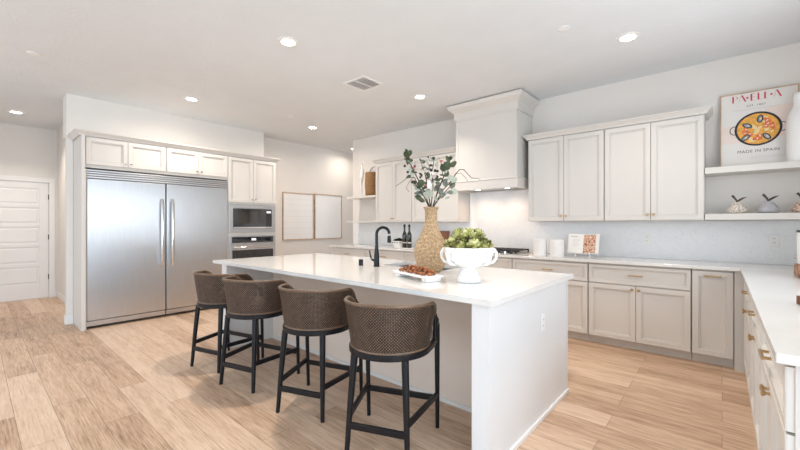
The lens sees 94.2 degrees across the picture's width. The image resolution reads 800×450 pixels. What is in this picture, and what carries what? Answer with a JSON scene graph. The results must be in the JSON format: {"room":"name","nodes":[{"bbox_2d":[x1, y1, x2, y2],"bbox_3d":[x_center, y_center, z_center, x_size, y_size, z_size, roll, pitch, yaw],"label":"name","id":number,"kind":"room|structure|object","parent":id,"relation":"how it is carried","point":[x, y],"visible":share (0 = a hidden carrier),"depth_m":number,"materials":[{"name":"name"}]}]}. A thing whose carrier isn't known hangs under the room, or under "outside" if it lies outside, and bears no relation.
{"room":"kitchen","nodes":[
{"label":"kitchen","id":0,"kind":"room"},
{"bbox_2d":[0,123,56,296],"bbox_3d":[-7.720,-0.207,5.072,0.150,3.000,4.750,0,0,41],"label":"wall","id":1,"kind":"structure","parent":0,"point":[25,151],"depth_m":6.46,"materials":[{"name":"paint"}]},
{"bbox_2d":[0,180,48,301],"bbox_3d":[-6.592,0.269,6.256,0.112,2.025,1.007,0,0,41],"label":"door","id":2,"kind":"structure","parent":1,"relation":"attached to","point":[24,236],"depth_m":6.40,"materials":[{"name":"white paint"}]},
{"bbox_2d":[57,125,64,296],"bbox_3d":[-5.311,-0.207,6.039,2.222,3.000,0.134,0,0,41],"label":"wall","id":3,"kind":"structure","parent":0,"point":[60,141],"depth_m":6.48,"materials":[{"name":"paint"}]},
{"bbox_2d":[0,175,54,296],"bbox_3d":[-6.590,0.231,6.246,0.018,2.125,1.165,0,0,41],"label":"door frame","id":4,"kind":"structure","parent":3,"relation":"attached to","point":[50,181],"depth_m":6.64,"materials":[{"name":"white paint"}]},
{"bbox_2d":[56,291,64,302],"bbox_3d":[-5.360,1.243,5.984,2.220,0.100,0.013,0,0,41],"label":"baseboard","id":5,"kind":"structure","parent":3,"relation":"attached to","point":[61,297],"depth_m":6.39,"materials":[{"name":"white paint"}]},
{"bbox_2d":[63,93,352,315],"bbox_3d":[-2.346,-0.207,7.431,0.435,3.000,6.544,0,0,41],"label":"wall","id":6,"kind":"structure","parent":0,"point":[301,168],"depth_m":6.38,"materials":[{"name":"paint"}]},
{"bbox_2d":[64,315,72,324],"bbox_3d":[-4.339,1.236,4.864,0.110,0.115,0.079,0,0,41],"label":"baseboard","id":7,"kind":"structure","parent":6,"relation":"attached to","point":[68,320],"depth_m":4.83,"materials":[{"name":"white paint"}]},
{"bbox_2d":[85,136,164,174],"bbox_3d":[-3.759,-0.905,5.045,0.530,0.387,0.880,0,0,41],"label":"upper cabinet","id":8,"kind":"object","parent":6,"relation":"attached to","point":[100,153],"visible":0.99,"depth_m":4.86,"materials":[{"name":"paint"}]},
{"bbox_2d":[67,128,280,162],"bbox_3d":[-3.208,-1.131,5.676,0.556,0.062,2.754,0,0,41],"label":"crown molding","id":9,"kind":"structure","parent":8,"relation":"attached to","point":[75,133],"depth_m":5.15,"materials":[{"name":"paint"}]},
{"bbox_2d":[164,147,227,180],"bbox_3d":[-3.185,-0.905,5.707,0.530,0.387,0.866,0,0,41],"label":"upper cabinet","id":10,"kind":"object","parent":6,"relation":"attached to","point":[178,162],"visible":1,"depth_m":5.52,"materials":[{"name":"paint"}]},
{"bbox_2d":[282,192,313,239],"bbox_3d":[-2.119,-0.180,7.767,0.030,0.977,0.750,0,0,41],"label":"framed picture","id":11,"kind":"object","parent":6,"relation":"attached to","point":[297,208],"visible":1,"depth_m":7.75,"materials":[{"name":"brown wood"}]},
{"bbox_2d":[314,194,341,238],"bbox_3d":[-1.608,-0.187,8.356,0.030,0.990,0.760,0,0,41],"label":"framed picture","id":12,"kind":"object","parent":6,"relation":"attached to","point":[327,208],"visible":1,"depth_m":8.33,"materials":[{"name":"brown wood"}]},
{"bbox_2d":[0,297,757,449],"bbox_3d":[-1.108,1.323,3.607,12.800,0.060,11.200,0,0,41],"label":"floor","id":13,"kind":"structure","parent":0,"point":[132,384],"depth_m":2.71,"materials":[{"name":"brown wood"}]},
{"bbox_2d":[73,135,85,330],"bbox_3d":[-4.055,0.098,4.707,0.550,2.390,0.051,0,0,41],"label":"panel","id":14,"kind":"object","parent":13,"relation":"on","point":[79,171],"visible":1,"depth_m":4.59,"materials":[{"name":"paint"}]},
{"bbox_2d":[86,178,164,327],"bbox_3d":[-3.747,0.349,5.047,0.625,1.848,0.861,0,0,41],"label":"refrigerator","id":15,"kind":"object","parent":13,"relation":"on","point":[125,220],"visible":0.99,"depth_m":4.86,"materials":[{"name":"silver metal"}]},
{"bbox_2d":[86,169,227,188],"bbox_3d":[-3.311,-0.638,5.243,0.048,0.118,1.728,0,0,41],"label":"vent grille","id":16,"kind":"object","parent":15,"relation":"attached to","point":[90,173],"visible":1,"depth_m":5.10,"materials":[{"name":"silver metal"}]},
{"bbox_2d":[165,184,226,314],"bbox_3d":[-3.179,0.349,5.702,0.625,1.848,0.861,0,0,41],"label":"refrigerator","id":17,"kind":"object","parent":13,"relation":"on","point":[195,216],"visible":0.72,"depth_m":5.45,"materials":[{"name":"silver metal"}]},
{"bbox_2d":[190,270,263,372],"bbox_3d":[-1.658,0.859,3.505,0.556,0.870,0.512,0,0,26],"label":"bar stool","id":18,"kind":"object","parent":13,"relation":"on","point":[210,291],"visible":0.72,"depth_m":3.30,"materials":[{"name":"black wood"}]},
{"bbox_2d":[225,156,275,258],"bbox_3d":[-2.624,0.097,6.353,0.530,2.392,0.838,0,0,41],"label":"tall cabinet","id":19,"kind":"object","parent":13,"relation":"on","point":[250,181],"visible":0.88,"depth_m":6.17,"materials":[{"name":"paint"}]},
{"bbox_2d":[228,204,274,232],"bbox_3d":[-2.448,-0.105,6.201,0.036,0.460,0.810,0,0,41],"label":"microwave","id":20,"kind":"object","parent":19,"relation":"in","point":[242,218],"visible":1,"depth_m":6.16,"materials":[{"name":"silver metal"}]},
{"bbox_2d":[228,235,274,258],"bbox_3d":[-2.434,0.554,6.188,0.073,0.758,0.810,0,0,41],"label":"wall oven","id":21,"kind":"object","parent":19,"relation":"in","point":[251,246],"visible":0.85,"depth_m":6.16,"materials":[{"name":"silver metal"}]},
{"bbox_2d":[219,275,299,393],"bbox_3d":[-1.205,0.859,3.119,0.556,0.870,0.512,0,0,26],"label":"bar stool","id":22,"kind":"object","parent":13,"relation":"on","point":[266,303],"visible":0.89,"depth_m":2.93,"materials":[{"name":"brown wicker"}]},
{"bbox_2d":[276,283,362,422],"bbox_3d":[-0.605,0.859,2.688,0.556,0.870,0.512,0,0,21],"label":"bar stool","id":23,"kind":"object","parent":13,"relation":"on","point":[301,317],"visible":0.91,"depth_m":2.50,"materials":[{"name":"brown wicker"}]},
{"bbox_2d":[332,247,365,256],"bbox_3d":[-0.759,0.852,6.921,0.885,0.882,0.632,0,0,41],"label":"base cabinet","id":24,"kind":"object","parent":13,"relation":"on","point":[358,252],"visible":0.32,"depth_m":6.70,"materials":[{"name":"paint"}]},
{"bbox_2d":[365,249,404,259],"bbox_3d":[-0.087,0.852,6.338,0.885,0.882,0.632,0,0,41],"label":"base cabinet","id":25,"kind":"object","parent":13,"relation":"on","point":[384,254],"visible":0.22,"depth_m":6.07,"materials":[{"name":"paint"}]},
{"bbox_2d":[344,296,439,449],"bbox_3d":[-0.065,0.859,2.220,0.556,0.870,0.512,0,0,19],"label":"bar stool","id":26,"kind":"object","parent":13,"relation":"on","point":[377,333],"visible":1,"depth_m":2.04,"materials":[{"name":"brown wicker"}]},
{"bbox_2d":[222,265,568,449],"bbox_3d":[-0.286,0.851,3.405,3.107,0.884,1.300,0,0,41],"label":"kitchen island","id":27,"kind":"object","parent":13,"relation":"on","point":[497,365],"visible":0.51,"depth_m":2.58,"materials":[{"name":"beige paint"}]},
{"bbox_2d":[213,253,573,306],"bbox_3d":[-0.337,0.394,3.432,3.275,0.030,1.345,0,0,41],"label":"island countertop","id":28,"kind":"structure","parent":27,"relation":"on","point":[497,286],"depth_m":2.78,"materials":[{"name":"white stone"}]},
{"bbox_2d":[369,226,390,266],"bbox_3d":[-0.181,0.194,3.405,0.206,0.370,0.072,0,0,-8],"label":"faucet","id":29,"kind":"object","parent":28,"relation":"on","point":[376,252],"visible":1,"depth_m":3.38,"materials":[{"name":"black metal"}]},
{"bbox_2d":[393,270,443,282],"bbox_3d":[0.120,0.357,2.630,0.149,0.042,0.421,0,0,-32],"label":"tray","id":30,"kind":"object","parent":28,"relation":"on","point":[425,278],"visible":0.8,"depth_m":2.49,"materials":[{"name":"white ceramic"}]},
{"bbox_2d":[399,264,435,275],"bbox_3d":[0.118,0.312,2.635,0.116,0.056,0.364,0,0,-32],"label":"bead strand","id":31,"kind":"object","parent":30,"relation":"on","point":[421,270],"visible":1,"depth_m":2.58,"materials":[{"name":"brown wood"}]},
{"bbox_2d":[414,207,445,272],"bbox_3d":[0.251,0.116,3.016,0.274,0.526,0.274,0,0,41],"label":"woven vase","id":32,"kind":"object","parent":28,"relation":"on","point":[429,244],"visible":0.85,"depth_m":2.93,"materials":[{"name":"beige wicker"}]},
{"bbox_2d":[395,177,424,198],"bbox_3d":[0.110,-0.049,3.041,0.300,0.693,0.030,0,0,7],"label":"bare twig","id":33,"kind":"object","parent":32,"relation":"in","point":[410,177],"visible":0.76,"depth_m":3.04,"materials":[{"name":"plant"}]},
{"bbox_2d":[403,149,429,206],"bbox_3d":[0.139,-0.158,2.999,0.227,0.911,0.054,0,0,-3],"label":"leafy branch","id":34,"kind":"object","parent":32,"relation":"in","point":[407,154],"visible":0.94,"depth_m":2.99,"materials":[{"name":"green plant"}]},
{"bbox_2d":[413,180,431,206],"bbox_3d":[0.179,-0.033,2.982,0.158,0.662,0.079,0,0,0],"label":"leafy branch","id":35,"kind":"object","parent":32,"relation":"in","point":[421,191],"visible":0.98,"depth_m":2.97,"materials":[{"name":"green plant"}]},
{"bbox_2d":[413,159,432,206],"bbox_3d":[0.184,-0.119,2.996,0.173,0.833,0.070,0,0,3],"label":"leafy branch","id":36,"kind":"object","parent":32,"relation":"in","point":[422,166],"visible":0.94,"depth_m":3.00,"materials":[{"name":"green plant"}]},
{"bbox_2d":[426,156,439,206],"bbox_3d":[0.253,-0.131,3.021,0.164,0.856,0.061,0,0,4],"label":"leafy branch","id":37,"kind":"object","parent":32,"relation":"in","point":[433,160],"visible":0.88,"depth_m":3.02,"materials":[{"name":"green plant"}]},
{"bbox_2d":[432,154,456,206],"bbox_3d":[0.356,-0.139,2.995,0.205,0.874,0.059,0,0,3],"label":"leafy branch","id":38,"kind":"object","parent":32,"relation":"in","point":[445,167],"visible":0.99,"depth_m":2.99,"materials":[{"name":"green plant"}]},
{"bbox_2d":[434,177,457,206],"bbox_3d":[0.358,-0.043,2.988,0.214,0.680,0.061,0,0,14],"label":"leafy branch","id":39,"kind":"object","parent":32,"relation":"in","point":[452,182],"visible":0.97,"depth_m":2.98,"materials":[{"name":"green plant"}]},
{"bbox_2d":[435,169,479,202],"bbox_3d":[0.458,-0.080,3.034,0.404,0.754,0.023,0,0,-3],"label":"bare twig","id":40,"kind":"object","parent":32,"relation":"in","point":[459,169],"visible":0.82,"depth_m":3.03,"materials":[{"name":"plant"}]},
{"bbox_2d":[440,247,497,283],"bbox_3d":[0.464,0.263,2.478,0.379,0.232,0.324,0,0,0],"label":"footed bowl","id":41,"kind":"object","parent":28,"relation":"on","point":[468,259],"visible":0.98,"depth_m":2.37,"materials":[{"name":"white ceramic"}]},
{"bbox_2d":[443,237,454,247],"bbox_3d":[0.348,0.137,2.487,0.130,0.120,0.120,0,0,-23],"label":"artichoke","id":42,"kind":"object","parent":41,"relation":"in","point":[449,241],"visible":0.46,"depth_m":2.45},
{"bbox_2d":[450,238,466,247],"bbox_3d":[0.385,0.135,2.396,0.121,0.108,0.111,0,0,21],"label":"artichoke","id":43,"kind":"object","parent":41,"relation":"in","point":[457,243],"visible":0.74,"depth_m":2.37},
{"bbox_2d":[465,238,483,247],"bbox_3d":[0.473,0.137,2.375,0.124,0.113,0.114,0,0,-30],"label":"artichoke","id":44,"kind":"object","parent":41,"relation":"in","point":[472,243],"visible":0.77,"depth_m":2.34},
{"bbox_2d":[479,238,493,247],"bbox_3d":[0.548,0.136,2.424,0.123,0.110,0.115,0,0,31],"label":"artichoke","id":45,"kind":"object","parent":41,"relation":"in","point":[486,243],"visible":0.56,"depth_m":2.40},
{"bbox_2d":[473,228,485,239],"bbox_3d":[0.514,0.074,2.466,0.124,0.109,0.124,0,0,-45],"label":"artichoke","id":46,"kind":"object","parent":45,"relation":"on","point":[480,233],"visible":0.56,"depth_m":2.43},
{"bbox_3d":[0.459,0.150,2.480,0.136,0.116,0.136,29,-33,-2],"label":"artichoke","id":47,"kind":"object","parent":41,"relation":"in","visible":0},
{"bbox_2d":[459,228,477,241],"bbox_3d":[0.446,0.075,2.425,0.131,0.120,0.123,0,0,9],"label":"artichoke","id":48,"kind":"object","parent":47,"relation":"on","point":[466,234],"visible":0.87,"depth_m":2.39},
{"bbox_3d":[0.397,0.137,2.566,0.122,0.104,0.121,-7,-44,33],"label":"artichoke","id":49,"kind":"object","parent":41,"relation":"in","visible":0},
{"bbox_2d":[451,227,462,238],"bbox_3d":[0.400,0.072,2.492,0.125,0.117,0.132,0,0,43],"label":"artichoke","id":50,"kind":"object","parent":49,"relation":"on","point":[455,234],"visible":0.41,"depth_m":2.46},
{"bbox_2d":[540,313,544,331],"bbox_3d":[0.955,0.651,2.481,0.008,0.116,0.072,0,0,41],"label":"wall outlet","id":51,"kind":"object","parent":27,"relation":"attached to","point":[542,316],"visible":1,"depth_m":2.47,"materials":[{"name":"white plastic"}]},
{"bbox_2d":[404,251,446,263],"bbox_3d":[0.586,0.852,5.755,0.885,0.882,0.632,0,0,41],"label":"base cabinet","id":52,"kind":"object","parent":13,"relation":"on","point":[409,256],"visible":0.02,"depth_m":5.78,"materials":[{"name":"paint"}]},
{"bbox_2d":[485,257,512,268],"bbox_3d":[1.258,0.852,5.172,0.885,0.882,0.632,0,0,41],"label":"base cabinet","id":53,"kind":"object","parent":13,"relation":"on","point":[501,262],"visible":0.02,"depth_m":4.76,"materials":[{"name":"paint"}]},
{"bbox_2d":[513,258,589,340],"bbox_3d":[1.926,0.852,4.593,0.872,0.882,0.632,0,0,41],"label":"base cabinet","id":54,"kind":"object","parent":13,"relation":"on","point":[578,286],"visible":0.27,"depth_m":4.20,"materials":[{"name":"paint"}]},
{"bbox_2d":[589,262,691,359],"bbox_3d":[2.596,0.852,4.012,0.892,0.882,0.632,0,0,41],"label":"base cabinet","id":55,"kind":"object","parent":13,"relation":"on","point":[644,308],"visible":0.99,"depth_m":3.77,"materials":[{"name":"paint"}]},
{"bbox_2d":[692,269,733,367],"bbox_3d":[3.049,0.852,3.620,0.296,0.882,0.632,0,0,41],"label":"base cabinet","id":56,"kind":"object","parent":13,"relation":"on","point":[712,290],"visible":0.97,"depth_m":3.42,"materials":[{"name":"paint"}]},
{"bbox_2d":[734,271,744,371],"bbox_3d":[3.040,0.852,3.319,0.080,0.882,0.102,0,0,41],"label":"cabinet filler","id":57,"kind":"object","parent":13,"relation":"on","point":[739,298],"visible":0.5,"depth_m":3.29,"materials":[{"name":"paint"}]},
{"bbox_2d":[741,282,749,398],"bbox_3d":[2.892,0.852,2.665,0.652,0.882,0.885,0,0,41],"label":"base cabinet","id":58,"kind":"object","parent":13,"relation":"on","point":[745,292],"visible":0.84,"depth_m":2.88,"materials":[{"name":"paint"}]},
{"bbox_2d":[329,244,799,366],"bbox_3d":[0.352,0.394,4.072,6.398,0.030,3.494,0,0,41],"label":"countertop","id":59,"kind":"structure","parent":58,"relation":"on","point":[773,289],"depth_m":2.37,"materials":[{"name":"white stone"}]},
{"bbox_2d":[392,241,401,247],"bbox_3d":[-0.011,0.320,6.124,0.236,0.118,0.236,0,0,41],"label":"bowl","id":60,"kind":"object","parent":59,"relation":"on","point":[396,244],"visible":0.56,"depth_m":6.03,"materials":[{"name":"white ceramic"}]},
{"bbox_2d":[440,231,449,239],"bbox_3d":[0.590,0.238,6.099,0.500,0.281,0.066,0,0,41],"label":"cutting board","id":61,"kind":"object","parent":59,"relation":"on","point":[445,234],"visible":0.2,"depth_m":5.98,"materials":[{"name":"brown wood"}]},
{"bbox_2d":[493,247,529,254],"bbox_3d":[1.262,0.350,5.173,0.910,0.056,0.530,0,0,41],"label":"gas cooktop","id":62,"kind":"object","parent":59,"relation":"in","point":[506,251],"visible":0.41,"depth_m":4.90,"materials":[{"name":"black metal"}]},
{"bbox_2d":[493,251,529,254],"bbox_3d":[1.262,0.372,5.173,0.910,0.012,0.530,0,0,41],"label":"tray","id":63,"kind":"object","parent":62,"relation":"on","point":[499,252],"depth_m":4.80,"materials":[{"name":"silver metal"}]},
{"bbox_2d":[533,239,546,255],"bbox_3d":[1.731,0.275,4.587,0.158,0.208,0.158,0,0,41],"label":"canister","id":64,"kind":"object","parent":59,"relation":"on","point":[539,245],"visible":0.99,"depth_m":4.52,"materials":[{"name":"white ceramic"}]},
{"bbox_2d":[550,239,563,256],"bbox_3d":[1.882,0.276,4.456,0.158,0.206,0.158,0,0,41],"label":"canister","id":65,"kind":"object","parent":59,"relation":"on","point":[556,245],"visible":0.99,"depth_m":4.39,"materials":[{"name":"white ceramic"}]},
{"bbox_2d":[794,263,799,277],"bbox_3d":[3.006,0.335,2.648,0.248,0.088,0.260,0,0,41],"label":"wood riser","id":66,"kind":"object","parent":59,"relation":"on","point":[796,265],"visible":1,"depth_m":2.72,"materials":[{"name":"brown wood"}]},
{"bbox_2d":[796,230,799,264],"bbox_3d":[3.003,0.164,2.651,0.240,0.252,0.240,0,0,41],"label":"crock","id":67,"kind":"object","parent":66,"relation":"on","point":[797,231],"visible":1,"depth_m":2.70,"materials":[{"name":"white ceramic"}]},
{"bbox_2d":[796,295,799,304],"bbox_3d":[2.043,0.357,1.617,0.310,0.042,0.310,0,0,3],"label":"serving tray","id":68,"kind":"object","parent":59,"relation":"on","point":[797,296],"visible":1,"depth_m":1.77,"materials":[{"name":"brown wood"}]},
{"bbox_3d":[0.121,0.369,5.910,0.306,0.018,0.156,0,0,41],"label":"tray","id":69,"kind":"object","parent":59,"relation":"on","visible":0},
{"bbox_2d":[402,224,406,247],"bbox_3d":[0.072,0.178,5.953,0.075,0.376,0.075,0,0,41],"label":"bottle","id":70,"kind":"object","parent":69,"relation":"on","point":[404,235],"visible":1,"depth_m":5.93,"materials":[{"name":"black glass"}]},
{"bbox_2d":[407,224,411,247],"bbox_3d":[0.148,0.178,5.887,0.075,0.376,0.075,0,0,41],"label":"bottle","id":71,"kind":"object","parent":69,"relation":"on","point":[409,235],"visible":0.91,"depth_m":5.87,"materials":[{"name":"black glass"}]},
{"bbox_2d":[747,298,759,449],"bbox_3d":[2.308,0.852,1.992,0.652,0.882,0.885,0,0,41],"label":"base cabinet","id":72,"kind":"object","parent":13,"relation":"on","point":[754,336],"visible":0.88,"depth_m":2.17,"materials":[{"name":"paint"}]},
{"bbox_2d":[758,323,799,449],"bbox_3d":[1.699,0.852,1.290,0.652,0.882,0.965,0,0,41],"label":"base cabinet","id":73,"kind":"object","parent":13,"relation":"on","point":[779,386],"visible":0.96,"depth_m":1.36,"materials":[{"name":"paint"}]},
{"bbox_2d":[0,0,799,153],"bbox_3d":[-1.108,-1.757,3.607,12.800,0.100,11.200,0,0,41],"label":"ceiling","id":74,"kind":"structure","parent":0,"point":[227,55],"depth_m":3.63,"materials":[{"name":"paint"}]},
{"bbox_2d":[7,110,24,113],"bbox_3d":[-5.794,-1.702,5.606,0.190,0.009,0.190,0,0,41],"label":"recessed light","id":75,"kind":"object","parent":74,"relation":"in","point":[11,111],"visible":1,"depth_m":5.61,"materials":[{"name":"white plastic"}]},
{"bbox_2d":[26,51,41,56],"bbox_3d":[-3.643,-1.701,3.698,0.110,0.012,0.110,0,0,41],"label":"sprinkler cover","id":76,"kind":"object","parent":74,"relation":"attached to","point":[32,53],"visible":1,"depth_m":3.68,"materials":[{"name":"white plastic"}]},
{"bbox_2d":[184,96,198,100],"bbox_3d":[-2.818,-1.702,5.024,0.190,0.009,0.190,0,0,41],"label":"recessed light","id":77,"kind":"object","parent":74,"relation":"in","point":[188,98],"visible":1,"depth_m":5.00,"materials":[{"name":"white plastic"}]},
{"bbox_2d":[278,36,298,46],"bbox_3d":[-1.040,-1.702,3.456,0.190,0.009,0.190,0,0,41],"label":"recessed light","id":78,"kind":"object","parent":74,"relation":"in","point":[285,41],"visible":1,"depth_m":3.45,"materials":[{"name":"white plastic"}]},
{"bbox_2d":[343,75,384,91],"bbox_3d":[-0.436,-1.699,4.481,0.360,0.014,0.360,0,0,41],"label":"ceiling vent","id":79,"kind":"object","parent":74,"relation":"in","point":[363,83],"visible":1,"depth_m":4.47,"materials":[{"name":"white plastic"}]},
{"bbox_2d":[413,94,426,98],"bbox_3d":[0.266,-1.702,4.932,0.190,0.009,0.190,0,0,41],"label":"recessed light","id":80,"kind":"object","parent":74,"relation":"in","point":[417,96],"visible":1,"depth_m":4.92,"materials":[{"name":"white plastic"}]},
{"bbox_2d":[557,25,570,31],"bbox_3d":[1.422,-1.701,3.228,0.110,0.012,0.110,0,0,41],"label":"sprinkler cover","id":81,"kind":"object","parent":74,"relation":"attached to","point":[564,28],"visible":1,"depth_m":3.21,"materials":[{"name":"white plastic"}]},
{"bbox_2d":[616,32,639,42],"bbox_3d":[2.071,-1.702,3.373,0.190,0.009,0.190,0,0,41],"label":"recessed light","id":82,"kind":"object","parent":74,"relation":"in","point":[630,36],"visible":1,"depth_m":3.37,"materials":[{"name":"white plastic"}]},
{"bbox_2d":[353,42,799,264],"bbox_3d":[1.590,-0.207,5.428,6.610,3.000,0.150,0,0,41],"label":"wall","id":83,"kind":"structure","parent":0,"point":[700,85],"depth_m":4.07,"materials":[{"name":"paint"}]},
{"bbox_2d":[347,195,375,199],"bbox_3d":[-0.624,-0.520,7.029,0.768,0.036,0.329,0,0,41],"label":"wall shelf","id":84,"kind":"object","parent":83,"relation":"attached to","point":[368,196],"visible":0.76,"depth_m":6.99,"materials":[{"name":"paint"}]},
{"bbox_2d":[360,161,363,195],"bbox_3d":[-0.714,-0.872,7.038,0.151,0.667,0.072,0,0,41],"label":"figurine","id":85,"kind":"object","parent":84,"relation":"on","point":[362,169],"visible":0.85,"depth_m":7.03,"materials":[{"name":"white ceramic"}]},
{"bbox_2d":[365,172,375,195],"bbox_3d":[-0.518,-0.757,6.882,0.260,0.437,0.260,0,0,41],"label":"lidded basket","id":86,"kind":"object","parent":84,"relation":"on","point":[370,177],"visible":0.69,"depth_m":6.76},
{"bbox_2d":[347,221,376,222],"bbox_3d":[-0.624,-0.062,7.029,0.768,0.034,0.329,0,0,41],"label":"wall shelf","id":87,"kind":"object","parent":83,"relation":"attached to","point":[347,221],"visible":0.76,"depth_m":6.89,"materials":[{"name":"paint"}]},
{"bbox_2d":[376,158,412,222],"bbox_3d":[-0.027,-0.572,6.491,0.835,1.054,0.358,0,0,41],"label":"upper cabinet","id":88,"kind":"object","parent":83,"relation":"attached to","point":[393,204],"visible":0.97,"depth_m":6.37,"materials":[{"name":"paint"}]},
{"bbox_2d":[412,152,469,221],"bbox_3d":[0.627,-0.572,5.924,0.890,1.054,0.358,0,0,41],"label":"upper cabinet","id":89,"kind":"object","parent":83,"relation":"attached to","point":[456,208],"visible":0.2,"depth_m":5.74,"materials":[{"name":"paint"}]},
{"bbox_2d":[371,147,455,163],"bbox_3d":[0.281,-1.131,6.214,1.792,0.062,0.374,0,0,41],"label":"crown molding","id":90,"kind":"structure","parent":89,"relation":"attached to","point":[450,149],"depth_m":5.97,"materials":[{"name":"paint"}]},
{"bbox_2d":[447,89,538,192],"bbox_3d":[1.283,-1.089,5.197,1.106,1.207,0.599,0,0,41],"label":"range hood","id":91,"kind":"object","parent":83,"relation":"attached to","point":[491,147],"visible":0.87,"depth_m":4.98,"materials":[{"name":"paint"}]},
{"bbox_2d":[528,129,604,221],"bbox_3d":[2.096,-0.572,4.651,0.885,1.054,0.358,0,0,41],"label":"upper cabinet","id":92,"kind":"object","parent":83,"relation":"attached to","point":[566,173],"visible":1,"depth_m":4.51,"materials":[{"name":"paint"}]},
{"bbox_2d":[354,189,799,264],"bbox_3d":[1.494,-0.059,5.403,6.418,0.875,0.012,0,0,41],"label":"backsplash","id":93,"kind":"structure","parent":83,"relation":"attached to","point":[502,215],"depth_m":4.36,"materials":[{"name":"tile"}]},
{"bbox_2d":[643,234,649,243],"bbox_3d":[2.817,0.159,4.242,0.072,0.116,0.008,0,0,41],"label":"wall outlet","id":94,"kind":"object","parent":93,"relation":"attached to","point":[646,237],"visible":1,"depth_m":4.24,"materials":[{"name":"white plastic"}]},
{"bbox_2d":[769,235,778,246],"bbox_3d":[3.594,0.150,3.568,0.072,0.116,0.008,0,0,41],"label":"wall outlet","id":95,"kind":"object","parent":93,"relation":"attached to","point":[773,239],"visible":1,"depth_m":3.57,"materials":[{"name":"white plastic"}]},
{"bbox_2d":[605,114,704,220],"bbox_3d":[2.767,-0.572,4.069,0.885,1.054,0.358,0,0,41],"label":"upper cabinet","id":96,"kind":"object","parent":83,"relation":"attached to","point":[655,171],"visible":1,"depth_m":3.93,"materials":[{"name":"paint"}]},
{"bbox_2d":[522,105,712,140],"bbox_3d":[2.427,-1.131,4.354,1.901,0.062,0.374,0,0,41],"label":"crown molding","id":97,"kind":"structure","parent":96,"relation":"attached to","point":[707,110],"depth_m":4.07,"materials":[{"name":"paint"}]},
{"bbox_2d":[705,160,799,176],"bbox_3d":[3.465,-0.534,3.485,0.926,0.060,0.329,0,0,41],"label":"wall shelf","id":98,"kind":"object","parent":83,"relation":"attached to","point":[788,166],"visible":1,"depth_m":3.48,"materials":[{"name":"paint"}]},
{"bbox_2d":[720,83,798,166],"bbox_3d":[3.477,-0.940,3.610,0.553,0.751,0.085,0,0,41],"label":"poster","id":99,"kind":"object","parent":98,"relation":"on","point":[752,123],"visible":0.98,"depth_m":3.62,"materials":[{"name":"white paper"}]},
{"bbox_2d":[785,92,799,160],"bbox_3d":[3.590,-0.871,3.309,0.219,0.612,0.219,0,0,-29],"label":"vase","id":100,"kind":"object","parent":98,"relation":"on","point":[792,129],"visible":0.84,"depth_m":3.30,"materials":[{"name":"white ceramic"}]},
{"bbox_2d":[705,213,799,219],"bbox_3d":[3.465,-0.079,3.485,0.926,0.060,0.329,0,0,41],"label":"wall shelf","id":101,"kind":"object","parent":83,"relation":"attached to","point":[737,216],"visible":1,"depth_m":3.43,"materials":[{"name":"paint"}]},
{"bbox_2d":[727,195,747,213],"bbox_3d":[3.262,-0.202,3.591,0.154,0.184,0.154,0,0,29],"label":"pear","id":102,"kind":"object","parent":101,"relation":"on","point":[736,207],"visible":0.93,"depth_m":3.56,"materials":[{"name":"beige ceramic"}]},
{"bbox_2d":[757,194,780,212],"bbox_3d":[3.424,-0.202,3.450,0.157,0.184,0.157,0,0,29],"label":"pear","id":103,"kind":"object","parent":101,"relation":"on","point":[768,206],"visible":0.87,"depth_m":3.42,"materials":[{"name":"grey ceramic"}]},
{"bbox_2d":[791,192,799,212],"bbox_3d":[3.591,-0.202,3.305,0.154,0.184,0.154,0,0,29],"label":"pear","id":104,"kind":"object","parent":101,"relation":"on","point":[796,208],"visible":1,"depth_m":3.31,"materials":[{"name":"ceramic"}]},
{"bbox_3d":[2.181,0.265,4.405,0.180,0.225,0.213,0,0,41],"label":"easel","id":105,"kind":"object","parent":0,"visible":0},
{"bbox_2d":[567,234,599,253],"bbox_3d":[2.158,0.224,4.371,0.342,0.238,0.107,0,0,41],"label":"cookbook","id":106,"kind":"object","parent":105,"relation":"on","point":[579,243],"visible":1,"depth_m":4.37,"materials":[{"name":"white paper"}]},
{"bbox_2d":[583,235,595,252],"bbox_3d":[2.203,0.220,4.318,0.060,0.217,0.145,0,0,-41],"label":"food photo","id":107,"kind":"object","parent":106,"relation":"attached to","point":[589,241],"depth_m":4.32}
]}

